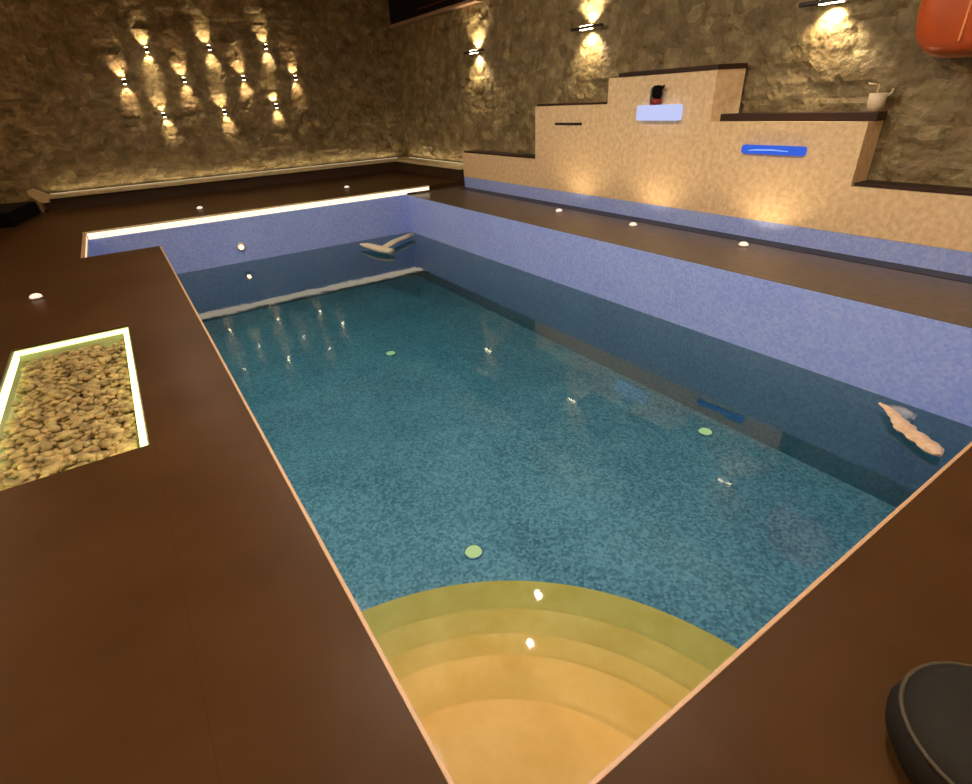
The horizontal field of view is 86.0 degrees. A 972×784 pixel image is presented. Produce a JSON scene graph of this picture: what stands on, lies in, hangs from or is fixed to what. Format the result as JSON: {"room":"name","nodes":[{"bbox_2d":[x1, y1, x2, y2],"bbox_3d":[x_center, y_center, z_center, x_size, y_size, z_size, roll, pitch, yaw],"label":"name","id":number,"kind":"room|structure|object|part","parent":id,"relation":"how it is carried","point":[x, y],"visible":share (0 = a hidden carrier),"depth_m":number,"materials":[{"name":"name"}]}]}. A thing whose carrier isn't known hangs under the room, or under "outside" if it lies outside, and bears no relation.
{"room":"spa","nodes":[
{"label":"spa","id":0,"kind":"room"},
{"bbox_2d":[0,0,405,210],"bbox_3d":[-7.232,-6.564,11.374,11.650,4.200,0.350,-20,34,-28],"label":"wall","id":1,"kind":"structure","parent":0,"point":[69,120],"depth_m":11.56,"materials":[{"name":"stone"}]},
{"bbox_2d":[44,162,397,211],"bbox_3d":[-5.857,-5.141,12.766,8.040,0.235,0.360,-20,34,-28],"label":"trim","id":2,"kind":"structure","parent":1,"relation":"attached to","point":[57,204],"depth_m":12.22,"materials":[{"name":"brown wood"}]},
{"bbox_2d":[48,157,408,198],"bbox_3d":[-5.715,-5.310,12.745,8.520,0.065,0.420,-20,34,-28],"label":"trim","id":3,"kind":"structure","parent":1,"relation":"attached to","point":[202,180],"depth_m":12.17,"materials":[{"name":"beige stone"}]},
{"bbox_2d":[52,157,397,193],"bbox_3d":[-5.807,-5.370,12.783,8.000,0.012,0.025,-20,34,-28],"label":"strip light","id":4,"kind":"object","parent":3,"relation":"on","point":[395,157],"visible":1,"depth_m":12.36,"materials":[{"name":"white plastic"}]},
{"bbox_2d":[0,170,971,783],"bbox_3d":[-1.949,-1.230,5.758,11.900,0.100,18.600,-20,34,-28],"label":"floor","id":5,"kind":"structure","parent":0,"point":[171,611],"depth_m":1.87,"materials":[{"name":"brown wood"}]},
{"bbox_2d":[0,201,39,227],"bbox_3d":[-9.285,-3.297,9.785,1.061,0.250,1.547,-14,31,-18],"label":"plinth","id":6,"kind":"object","parent":5,"relation":"on","point":[11,214],"visible":1,"depth_m":9.77,"materials":[{"name":"black"}]},
{"bbox_2d":[28,293,43,299],"bbox_3d":[-4.736,-1.010,5.477,0.136,0.048,0.136,-20,34,-28],"label":"light","id":7,"kind":"object","parent":5,"relation":"on","point":[35,296],"visible":1,"depth_m":5.45,"materials":[{"name":"white glass"}]},
{"bbox_2d":[38,201,44,212],"bbox_3d":[-9.128,-3.806,10.692,0.040,0.235,0.040,-20,34,-28],"label":"support post","id":8,"kind":"object","parent":5,"relation":"on","point":[39,203],"visible":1,"depth_m":10.68,"materials":[{"name":"brown wood"}]},
{"bbox_2d":[27,188,49,202],"bbox_3d":[-9.173,-4.029,10.691,0.300,0.270,0.340,-20,34,-28],"label":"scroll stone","id":9,"kind":"object","parent":8,"relation":"on","point":[40,196],"visible":0.96,"depth_m":10.59,"materials":[{"name":"beige stone"}]},
{"bbox_2d":[0,326,148,490],"bbox_3d":[-2.881,0.054,3.640,0.830,0.178,2.330,-20,34,-28],"label":"pebble bed","id":10,"kind":"object","parent":5,"relation":"in","point":[68,404],"visible":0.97,"depth_m":3.56,"materials":[{"name":"beige"}]},
{"bbox_3d":[-2.884,-0.018,3.599,0.822,0.012,2.322,-20,34,-28],"label":"glass pane","id":11,"kind":"part","parent":10,"relation":"part of","materials":[{"name":"white glass"}]},
{"bbox_2d":[81,233,87,257],"bbox_3d":[-6.008,-2.170,7.804,0.045,0.096,2.095,-20,34,-28],"label":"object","id":12,"kind":"object","parent":5,"relation":"attached to","point":[84,237],"visible":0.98,"depth_m":7.70,"materials":[{"name":"brown plastic"}]},
{"bbox_2d":[82,185,428,239],"bbox_3d":[-3.951,-3.554,10.100,6.460,0.116,0.080,-20,34,-28],"label":"light strip","id":13,"kind":"object","parent":5,"relation":"attached to","point":[96,234],"visible":0.98,"depth_m":9.74,"materials":[{"name":"glowing white light"}]},
{"bbox_2d":[160,246,454,783],"bbox_3d":[-2.313,-0.455,4.355,0.016,0.054,8.417,-20,34,-28],"label":"trim","id":14,"kind":"structure","parent":5,"relation":"on","point":[445,772],"depth_m":1.94,"materials":[{"name":"brown stone"}]},
{"bbox_2d":[587,442,971,783],"bbox_3d":[2.165,0.370,2.458,5.154,0.054,0.016,-20,34,-28],"label":"trim","id":15,"kind":"structure","parent":5,"relation":"on","point":[735,655],"depth_m":1.73,"materials":[{"name":"brown stone"}]},
{"bbox_2d":[885,661,971,783],"bbox_3d":[1.278,0.915,1.305,0.456,0.212,0.455,-20,34,-28],"label":"pouf","id":16,"kind":"object","parent":5,"relation":"on","point":[928,713],"visible":1,"depth_m":1.31,"materials":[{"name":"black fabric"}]},
{"bbox_2d":[87,193,971,426],"bbox_3d":[-1.219,-1.055,6.317,6.388,0.818,11.052,-20,34,-28],"label":"wall band","id":17,"kind":"object","parent":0,"point":[923,363],"visible":0.22,"depth_m":6.34,"materials":[{"name":"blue tile"}]},
{"bbox_2d":[237,243,244,250],"bbox_3d":[-4.670,-2.766,9.945,0.150,0.150,0.056,-20,34,-28],"label":"light","id":18,"kind":"object","parent":17,"relation":"attached to","point":[240,246],"visible":1,"depth_m":9.94,"materials":[{"name":"white plastic"}]},
{"bbox_2d":[408,194,971,327],"bbox_3d":[1.314,-2.323,7.571,0.238,0.006,10.552,-20,34,-28],"label":"trim","id":19,"kind":"structure","parent":17,"relation":"on","point":[960,320],"depth_m":5.54,"materials":[{"name":"stone"}]},
{"bbox_2d":[419,187,971,317],"bbox_3d":[2.100,-2.493,8.076,1.642,0.263,10.552,-20,34,-28],"label":"ledge","id":20,"kind":"object","parent":17,"relation":"attached to","point":[950,296],"visible":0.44,"depth_m":6.03,"materials":[{"name":"stone"}]},
{"bbox_2d":[628,222,637,226],"bbox_3d":[2.191,-2.501,7.762,0.136,0.048,0.136,-20,34,-28],"label":"light","id":21,"kind":"object","parent":20,"relation":"on","point":[632,224],"visible":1,"depth_m":7.73,"materials":[{"name":"silver metal"}]},
{"bbox_2d":[457,187,971,283],"bbox_3d":[2.329,-2.711,8.170,0.238,0.004,10.402,-20,34,-28],"label":"trim","id":22,"kind":"structure","parent":20,"relation":"on","point":[923,271],"depth_m":6.56,"materials":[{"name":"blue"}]},
{"bbox_2d":[463,63,971,276],"bbox_3d":[2.457,-3.658,7.811,0.455,1.992,10.457,-20,34,-28],"label":"partition wall","id":23,"kind":"structure","parent":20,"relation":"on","point":[691,159],"depth_m":6.75,"materials":[{"name":"stone"}]},
{"bbox_3d":[1.400,-4.561,8.861,0.045,0.035,0.660,-20,34,-28],"label":"waterfall spout","id":24,"kind":"part","parent":23,"relation":"part of","materials":[{"name":"brown metal"}]},
{"bbox_2d":[649,85,664,104],"bbox_3d":[2.383,-4.122,7.231,0.143,0.240,0.177,-8,30,-9],"label":"ornament","id":25,"kind":"object","parent":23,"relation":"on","point":[656,91],"visible":1,"depth_m":7.22,"materials":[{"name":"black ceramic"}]},
{"bbox_3d":[2.314,-4.135,7.293,0.025,0.210,0.025,-20,34,-28],"label":"grey stem","id":26,"kind":"part","parent":25,"relation":"part of","materials":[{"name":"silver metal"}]},
{"bbox_3d":[2.433,-3.933,7.336,0.140,0.195,0.720,-20,34,-28],"label":"waterfall spout","id":27,"kind":"part","parent":23,"relation":"part of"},
{"bbox_3d":[3.449,-2.910,6.268,0.080,0.100,0.790,-20,34,-28],"label":"waterfall spout","id":28,"kind":"part","parent":23,"relation":"part of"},
{"bbox_2d":[866,83,894,111],"bbox_3d":[4.120,-3.096,5.468,0.179,0.270,0.202,1,30,8],"label":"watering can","id":29,"kind":"object","parent":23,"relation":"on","point":[876,101],"visible":1,"depth_m":5.45,"materials":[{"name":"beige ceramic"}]},
{"bbox_2d":[866,93,888,111],"bbox_3d":[4.119,-3.055,5.497,0.170,0.170,0.170,-20,34,-28],"label":"bowl","id":30,"kind":"object","parent":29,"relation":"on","point":[876,101],"depth_m":5.45,"materials":[{"name":"beige ceramic"}]},
{"bbox_2d":[737,242,748,246],"bbox_3d":[3.215,-1.849,6.500,0.136,0.048,0.136,-20,34,-28],"label":"light","id":31,"kind":"object","parent":20,"relation":"on","point":[741,244],"visible":1,"depth_m":6.47,"materials":[{"name":"silver metal"}]},
{"bbox_2d":[177,232,971,506],"bbox_3d":[-1.168,-0.097,6.855,6.388,1.382,11.052,-20,34,-28],"label":"wall","id":32,"kind":"structure","parent":0,"point":[836,428],"depth_m":6.78,"materials":[{"name":"blue tile"}]},
{"bbox_2d":[203,275,896,648],"bbox_3d":[-1.150,0.244,7.046,5.888,0.200,10.552,-20,34,-28],"label":"floor","id":33,"kind":"structure","parent":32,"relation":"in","point":[481,428],"depth_m":5.69,"materials":[{"name":"teal tile"}]},
{"bbox_2d":[385,351,395,355],"bbox_3d":[-1.546,-0.630,8.451,0.180,0.026,0.180,-20,34,-28],"label":"pool light","id":34,"kind":"object","parent":33,"relation":"on","point":[389,353],"visible":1,"depth_m":8.42,"materials":[{"name":"green glass"}]},
{"bbox_2d":[464,544,483,559],"bbox_3d":[-0.113,1.435,4.691,0.180,0.026,0.180,-20,34,-28],"label":"pool light","id":35,"kind":"object","parent":33,"relation":"on","point":[473,551],"visible":1,"depth_m":4.67,"materials":[{"name":"green glass"}]},
{"bbox_2d":[362,581,737,783],"bbox_3d":[0.406,1.659,3.338,2.270,0.912,2.270,-20,34,-28],"label":"steps","id":36,"kind":"structure","parent":33,"relation":"on","point":[510,682],"depth_m":2.96,"materials":[{"name":"tile"}]},
{"bbox_2d":[697,427,712,436],"bbox_3d":[2.595,0.466,6.164,0.180,0.026,0.180,-20,34,-28],"label":"pool light","id":37,"kind":"object","parent":33,"relation":"on","point":[703,431],"visible":1,"depth_m":6.14,"materials":[{"name":"green glass"}]},
{"bbox_3d":[-1.169,-0.114,6.845,5.889,1.342,10.553,-20,34,-28],"label":"pool water","id":38,"kind":"object","parent":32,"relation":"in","visible":0},
{"bbox_2d":[360,233,414,253],"bbox_3d":[-1.800,-3.017,10.546,1.254,0.105,1.111,-20,34,-28],"label":"float","id":39,"kind":"object","parent":38,"relation":"on","point":[385,248],"visible":1,"depth_m":10.33,"materials":[{"name":"beige plastic"}]},
{"bbox_3d":[-1.820,-3.109,10.711,0.209,0.088,1.179,9,31,20],"label":"arm","id":40,"kind":"part","parent":39,"relation":"part of","materials":[{"name":"beige plastic"}]},
{"bbox_2d":[878,402,943,456],"bbox_3d":[3.446,0.288,4.231,0.249,0.078,0.758,7,31,17],"label":"float","id":41,"kind":"object","parent":38,"relation":"on","point":[900,424],"visible":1,"depth_m":4.11,"materials":[{"name":"beige plastic"}]},
{"bbox_2d":[391,0,971,187],"bbox_3d":[2.804,-4.805,7.284,0.280,4.200,18.300,-20,34,-28],"label":"wall","id":42,"kind":"structure","parent":0,"point":[817,58],"depth_m":7.10,"materials":[{"name":"stone"}]},
{"bbox_2d":[396,157,462,169],"bbox_3d":[-1.340,-5.823,13.246,0.520,0.065,3.320,-20,34,-28],"label":"trim","id":43,"kind":"structure","parent":42,"relation":"attached to","point":[449,165],"depth_m":12.98,"materials":[{"name":"beige stone"}]},
{"bbox_2d":[409,157,462,163],"bbox_3d":[-1.276,-5.945,13.379,0.025,0.012,3.100,-20,34,-28],"label":"strip light","id":44,"kind":"object","parent":43,"relation":"on","point":[409,157],"visible":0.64,"depth_m":13.33,"materials":[{"name":"white plastic"}]},
{"bbox_2d":[397,162,463,180],"bbox_3d":[-1.347,-5.728,13.384,0.460,0.235,3.460,-20,34,-28],"label":"trim","id":45,"kind":"structure","parent":42,"relation":"attached to","point":[454,174],"depth_m":13.02,"materials":[{"name":"brown wood"}]},
{"bbox_2d":[388,0,481,27],"bbox_3d":[-1.275,-8.839,11.542,0.180,0.850,4.050,-20,34,-28],"label":"wall screen","id":46,"kind":"object","parent":42,"relation":"attached to","point":[402,12],"visible":1,"depth_m":11.98,"materials":[{"name":"black"}]},
{"bbox_2d":[414,185,464,193],"bbox_3d":[-0.893,-4.571,12.029,1.642,0.300,0.200,-20,34,-28],"label":"trim","id":47,"kind":"structure","parent":42,"relation":"attached to","point":[463,185],"depth_m":11.78,"materials":[{"name":"stone"}]},
{"bbox_2d":[464,49,483,53],"bbox_3d":[-0.217,-7.043,10.786,0.170,0.060,0.680,-20,34,-28],"label":"wall lamp","id":48,"kind":"object","parent":42,"relation":"attached to","point":[478,51],"visible":1,"depth_m":10.73,"materials":[{"name":"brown metal"}]},
{"bbox_2d":[570,23,602,31],"bbox_3d":[1.634,-5.809,8.307,0.170,0.060,0.680,-20,34,-28],"label":"wall lamp","id":49,"kind":"object","parent":42,"relation":"attached to","point":[591,26],"visible":1,"depth_m":8.26,"materials":[{"name":"brown metal"}]},
{"bbox_2d":[798,0,845,7],"bbox_3d":[3.746,-4.212,5.604,0.170,0.060,0.680,-20,34,-28],"label":"wall lamp","id":50,"kind":"object","parent":42,"relation":"attached to","point":[816,2],"visible":1,"depth_m":5.65,"materials":[{"name":"brown metal"}]},
{"bbox_2d":[915,0,971,57],"bbox_3d":[4.338,-3.511,4.502,0.488,1.044,0.924,-20,34,-28],"label":"case","id":51,"kind":"object","parent":42,"relation":"attached to","point":[943,29],"visible":1,"depth_m":4.65,"materials":[{"name":"orange plastic"}]}
]}

